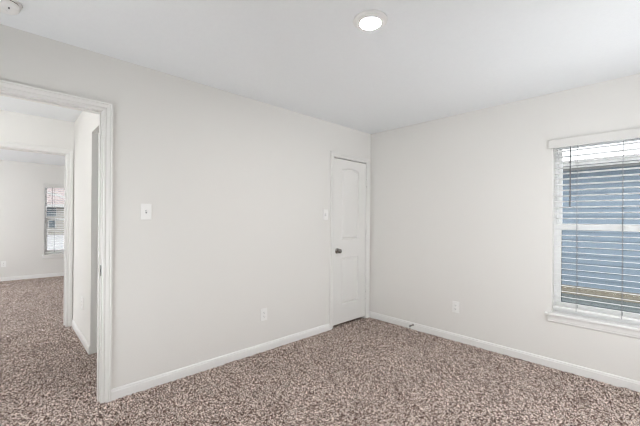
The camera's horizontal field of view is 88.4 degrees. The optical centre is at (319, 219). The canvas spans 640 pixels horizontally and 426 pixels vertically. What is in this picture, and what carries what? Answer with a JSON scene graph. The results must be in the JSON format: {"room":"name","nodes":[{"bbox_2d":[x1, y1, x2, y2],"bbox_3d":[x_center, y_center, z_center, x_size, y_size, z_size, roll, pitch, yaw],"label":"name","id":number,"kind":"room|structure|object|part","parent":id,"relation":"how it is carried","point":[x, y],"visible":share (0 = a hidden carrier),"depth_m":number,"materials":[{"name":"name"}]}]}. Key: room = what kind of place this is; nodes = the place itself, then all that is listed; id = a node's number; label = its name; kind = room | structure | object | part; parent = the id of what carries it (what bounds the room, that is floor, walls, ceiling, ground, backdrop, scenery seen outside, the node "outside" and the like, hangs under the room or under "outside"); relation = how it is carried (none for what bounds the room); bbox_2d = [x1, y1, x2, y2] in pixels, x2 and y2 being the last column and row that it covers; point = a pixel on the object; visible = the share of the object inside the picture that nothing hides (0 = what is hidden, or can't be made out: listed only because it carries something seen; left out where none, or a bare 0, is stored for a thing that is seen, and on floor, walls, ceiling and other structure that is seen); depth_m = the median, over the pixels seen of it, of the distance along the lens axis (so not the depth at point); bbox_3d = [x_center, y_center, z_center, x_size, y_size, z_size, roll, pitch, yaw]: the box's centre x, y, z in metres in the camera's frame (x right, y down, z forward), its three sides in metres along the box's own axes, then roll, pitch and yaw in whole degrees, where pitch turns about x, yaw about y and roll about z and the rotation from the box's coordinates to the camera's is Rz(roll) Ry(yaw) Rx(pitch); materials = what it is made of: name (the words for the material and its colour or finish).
{"room":"empty bedroom","nodes":[
{"label":"empty bedroom","id":0,"kind":"room"},
{"bbox_2d":[0,160,64,276],"bbox_3d":[-6.295,0.029,6.851,4.900,2.440,0.160,0,0,-44],"label":"wall","id":1,"kind":"structure","parent":0,"point":[22,191],"depth_m":6.86,"materials":[{"name":"paint"}]},
{"bbox_2d":[1,261,5,266],"bbox_3d":[-6.394,0.909,6.645,0.074,0.120,0.010,0,0,-44],"label":"wall outlet","id":2,"kind":"object","parent":1,"relation":"attached to","point":[3,263],"visible":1,"depth_m":6.64,"materials":[{"name":"white plastic"}]},
{"bbox_2d":[0,272,63,280],"bbox_3d":[-6.208,1.221,6.824,4.800,0.090,0.012,0,0,-44],"label":"baseboard","id":3,"kind":"structure","parent":1,"relation":"attached to","point":[60,273],"depth_m":6.93,"materials":[{"name":"white paint"}]},
{"bbox_2d":[41,187,63,258],"bbox_3d":[-5.648,0.056,7.441,1.000,1.602,0.194,0,0,-44],"label":"window","id":4,"kind":"structure","parent":1,"relation":"in","point":[54,254],"depth_m":7.17,"materials":[{"name":"white plastic"}]},
{"bbox_3d":[-5.693,-0.347,7.492,0.864,0.752,0.026,0,0,-44],"label":"sash","id":5,"kind":"part","parent":4,"relation":"part of","materials":[{"name":"white plastic"}]},
{"bbox_2d":[43,183,64,252],"bbox_3d":[-5.622,-0.016,7.414,0.958,1.496,0.094,0,0,-44],"label":"window blind","id":6,"kind":"object","parent":4,"relation":"attached to","point":[54,186],"visible":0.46,"depth_m":7.21,"materials":[{"name":"grey plastic"}]},
{"bbox_3d":[-5.840,0.018,7.232,0.003,1.424,0.057,0,0,-44],"label":"ladder cord","id":7,"kind":"part","parent":6,"relation":"part of","materials":[{"name":"white fabric"}]},
{"bbox_3d":[-5.678,0.362,7.470,0.864,0.752,0.028,0,0,-44],"label":"sash","id":8,"kind":"part","parent":4,"relation":"part of","materials":[{"name":"white plastic"}]},
{"bbox_2d":[0,110,73,318],"bbox_3d":[-3.705,0.060,3.321,2.177,2.460,0.115,0,0,-44],"label":"wall","id":9,"kind":"structure","parent":0,"point":[16,127],"depth_m":3.72,"materials":[{"name":"paint"}]},
{"bbox_2d":[0,141,73,326],"bbox_3d":[-3.327,0.227,3.670,0.904,2.124,0.132,0,0,-44],"label":"door frame","id":10,"kind":"structure","parent":9,"relation":"in","point":[68,153],"depth_m":3.92,"materials":[{"name":"white paint"}]},
{"bbox_3d":[-3.280,-0.807,3.629,0.904,0.057,0.017,0,0,-44],"label":"casing","id":11,"kind":"part","parent":10,"relation":"part of","materials":[{"name":"white paint"}]},
{"bbox_3d":[-2.981,0.229,3.921,0.057,2.124,0.017,0,0,-44],"label":"casing","id":12,"kind":"part","parent":10,"relation":"part of","materials":[{"name":"white paint"}]},
{"bbox_2d":[73,111,98,354],"bbox_3d":[-2.207,0.071,3.243,0.115,2.460,2.065,0,0,-44],"label":"wall","id":13,"kind":"structure","parent":0,"point":[86,126],"depth_m":3.32,"materials":[{"name":"paint"}]},
{"bbox_2d":[72,319,89,354],"bbox_3d":[-2.583,1.249,3.536,0.012,0.090,1.135,0,0,-44],"label":"baseboard","id":14,"kind":"structure","parent":13,"relation":"attached to","point":[79,334],"depth_m":3.42,"materials":[{"name":"white paint"}]},
{"bbox_2d":[0,24,370,388],"bbox_3d":[-0.868,0.082,3.013,4.460,2.460,0.115,0,0,-44],"label":"wall","id":15,"kind":"structure","parent":0,"point":[237,187],"depth_m":2.79,"materials":[{"name":"paint"}]},
{"bbox_2d":[0,79,112,403],"bbox_3d":[-1.846,0.238,2.070,0.904,2.124,0.132,0,0,-44],"label":"door frame","id":16,"kind":"structure","parent":15,"relation":"in","point":[10,89],"depth_m":2.31,"materials":[{"name":"white paint"}]},
{"bbox_3d":[-1.799,-0.795,2.029,0.904,0.057,0.017,0,0,-44],"label":"casing","id":17,"kind":"part","parent":16,"relation":"part of","materials":[{"name":"white paint"}]},
{"bbox_3d":[-1.500,0.241,2.321,0.057,2.124,0.017,0,0,-44],"label":"casing","id":18,"kind":"part","parent":16,"relation":"part of","materials":[{"name":"white paint"}]},
{"bbox_2d":[141,204,151,219],"bbox_3d":[-1.316,-0.057,2.493,0.074,0.120,0.019,0,0,-44],"label":"light switch","id":19,"kind":"object","parent":15,"relation":"attached to","point":[146,209],"visible":1,"depth_m":2.49,"materials":[{"name":"white plastic"}]},
{"bbox_2d":[111,323,329,400],"bbox_3d":[-0.690,1.264,3.104,2.209,0.090,0.012,0,0,-44],"label":"baseboard","id":20,"kind":"structure","parent":15,"relation":"attached to","point":[141,385],"depth_m":2.83,"materials":[{"name":"white paint"}]},
{"bbox_2d":[261,308,266,320],"bbox_3d":[-0.550,0.937,3.236,0.074,0.120,0.010,0,0,-44],"label":"wall outlet","id":21,"kind":"object","parent":15,"relation":"attached to","point":[264,310],"visible":1,"depth_m":3.23,"materials":[{"name":"white plastic"}]},
{"bbox_2d":[323,209,327,219],"bbox_3d":[0.068,-0.053,3.812,0.074,0.120,0.019,0,0,-44],"label":"light switch","id":22,"kind":"object","parent":15,"relation":"attached to","point":[325,211],"visible":1,"depth_m":3.81,"materials":[{"name":"white plastic"}]},
{"bbox_2d":[329,151,369,329],"bbox_3d":[0.364,0.258,4.143,0.738,2.118,0.180,0,0,-44],"label":"door","id":23,"kind":"structure","parent":15,"relation":"in","point":[349,174],"depth_m":4.12,"materials":[{"name":"white paint"}]},
{"bbox_3d":[0.140,0.257,3.884,0.057,2.118,0.017,0,0,-44],"label":"casing","id":24,"kind":"part","parent":23,"relation":"part of","materials":[{"name":"white paint"}]},
{"bbox_3d":[0.229,0.382,3.937,0.066,0.066,0.067,0,0,-44],"label":"knob","id":25,"kind":"part","parent":23,"relation":"part of","materials":[{"name":"metal"}]},
{"bbox_3d":[0.395,-0.772,4.119,0.738,0.057,0.017,0,0,-44],"label":"casing","id":26,"kind":"part","parent":23,"relation":"part of","materials":[{"name":"white paint"}]},
{"bbox_3d":[0.633,0.260,4.354,0.057,2.118,0.017,0,0,-44],"label":"casing","id":27,"kind":"part","parent":23,"relation":"part of","materials":[{"name":"white paint"}]},
{"bbox_2d":[0,0,639,165],"bbox_3d":[-2.479,-1.201,3.627,5.960,0.080,10.080,0,0,-44],"label":"ceiling","id":28,"kind":"structure","parent":0,"point":[430,60],"depth_m":2.19,"materials":[{"name":"paint"}]},
{"bbox_2d":[0,0,22,14],"bbox_3d":[-1.666,-1.130,1.739,0.142,0.049,0.142,0,0,-44],"label":"smoke detector","id":29,"kind":"object","parent":28,"relation":"attached to","point":[11,7],"visible":1,"depth_m":1.74,"materials":[{"name":"white plastic"}]},
{"bbox_2d":[353,9,387,30],"bbox_3d":[0.288,-1.128,1.883,0.194,0.024,0.194,0,0,-44],"label":"recessed light","id":30,"kind":"object","parent":28,"relation":"in","point":[367,20],"visible":1,"depth_m":1.85,"materials":[{"name":"white plastic"}]},
{"bbox_2d":[0,276,639,425],"bbox_3d":[-2.508,1.285,3.592,5.708,0.013,9.808,0,0,-44],"label":"floor","id":31,"kind":"structure","parent":0,"point":[360,371],"depth_m":2.56,"materials":[{"name":"carpet"}]},
{"bbox_2d":[369,73,639,380],"bbox_3d":[1.116,0.097,4.048,0.160,2.460,5.715,0,0,-44],"label":"wall","id":32,"kind":"structure","parent":0,"point":[462,206],"depth_m":3.31,"materials":[{"name":"paint"}]},
{"bbox_2d":[452,301,458,312],"bbox_3d":[1.465,0.949,3.551,0.010,0.120,0.074,0,0,-44],"label":"wall outlet","id":33,"kind":"object","parent":32,"relation":"attached to","point":[455,305],"visible":1,"depth_m":3.55,"materials":[{"name":"white plastic"}]},
{"bbox_2d":[369,311,639,392],"bbox_3d":[1.795,1.283,3.201,0.012,0.090,3.300,0,0,-44],"label":"baseboard","id":34,"kind":"structure","parent":32,"relation":"attached to","point":[614,380],"depth_m":3.08,"materials":[{"name":"white paint"}]},
{"bbox_2d":[545,139,639,338],"bbox_3d":[2.427,0.119,2.645,0.194,1.602,1.000,0,0,-44],"label":"window","id":35,"kind":"structure","parent":32,"relation":"in","point":[622,327],"depth_m":2.82,"materials":[{"name":"white plastic"}]},
{"bbox_3d":[2.364,0.844,2.590,0.036,0.024,1.000,0,0,-44],"label":"sill","id":36,"kind":"part","parent":35,"relation":"part of","materials":[{"name":"white paint"}]},
{"bbox_2d":[549,127,639,321],"bbox_3d":[2.400,0.046,2.619,0.094,1.496,0.958,0,0,-44],"label":"window blind","id":37,"kind":"object","parent":35,"relation":"attached to","point":[634,133],"visible":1,"depth_m":2.74,"materials":[{"name":"grey plastic"}]},
{"bbox_3d":[2.219,0.081,2.836,0.057,1.424,0.003,0,0,-44],"label":"ladder cord","id":38,"kind":"part","parent":37,"relation":"part of","materials":[{"name":"white fabric"}]},
{"bbox_3d":[2.408,0.785,2.631,0.050,0.018,0.894,0,0,-44],"label":"rail","id":39,"kind":"part","parent":37,"relation":"part of","materials":[{"name":"white plastic"}]},
{"bbox_3d":[2.418,0.082,2.627,0.057,1.424,0.003,0,0,-44],"label":"ladder cord","id":40,"kind":"part","parent":37,"relation":"part of","materials":[{"name":"white fabric"}]},
{"bbox_3d":[2.407,0.844,2.631,0.090,0.024,0.909,0,0,-44],"label":"sill","id":41,"kind":"part","parent":35,"relation":"part of","materials":[{"name":"white paint"}]},
{"bbox_3d":[2.453,0.426,2.671,0.028,0.752,0.864,0,0,-44],"label":"sash","id":42,"kind":"part","parent":35,"relation":"part of","materials":[{"name":"white plastic"}]},
{"bbox_3d":[2.481,-0.283,2.693,0.026,0.752,0.864,0,0,-44],"label":"sash","id":43,"kind":"part","parent":35,"relation":"part of","materials":[{"name":"white plastic"}]},
{"label":"outside","id":44,"kind":"structure","parent":0,"visible":0},
{"bbox_2d":[562,293,639,312],"bbox_3d":[14.506,1.641,11.728,29.840,0.200,19.500,0,0,-44],"label":"lawn","id":45,"kind":"structure","parent":44,"point":[604,305],"depth_m":5.78,"materials":[{"name":"plant"}]},
{"bbox_2d":[562,153,639,303],"bbox_3d":[8.154,-0.006,7.043,6.520,3.035,17.100,0,0,-44],"label":"neighbor house","id":46,"kind":"structure","parent":45,"relation":"on","point":[616,234],"depth_m":6.11,"materials":[{"name":"blue"}]},
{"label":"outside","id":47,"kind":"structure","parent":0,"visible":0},
{"bbox_2d":[47,235,63,249],"bbox_3d":[-29.236,1.351,35.765,80.000,0.200,73.340,0,0,-44],"label":"street","id":48,"kind":"structure","parent":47,"point":[54,242],"depth_m":19.12,"materials":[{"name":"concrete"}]},
{"bbox_2d":[47,188,64,231],"bbox_3d":[-27.351,-1.525,32.940,13.000,5.620,7.000,0,0,-44],"label":"house","id":49,"kind":"structure","parent":48,"relation":"on","point":[58,224],"depth_m":31.51,"materials":[{"name":"stone"}]},
{"bbox_3d":[-25.440,0.430,31.246,0.450,0.800,0.010,0,0,-44],"label":"pane","id":50,"kind":"part","parent":49,"relation":"part of","materials":[{"name":"blue glass"}]},
{"bbox_3d":[-25.576,-0.696,31.108,0.950,0.750,0.010,0,0,-44],"label":"pane","id":51,"kind":"part","parent":49,"relation":"part of","materials":[{"name":"grey glass"}]},
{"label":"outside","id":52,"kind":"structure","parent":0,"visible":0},
{"bbox_2d":[47,232,63,234],"bbox_3d":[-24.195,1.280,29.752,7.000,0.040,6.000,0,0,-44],"label":"window rail","id":53,"kind":"object","parent":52,"point":[48,233],"visible":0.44,"depth_m":29.04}
]}

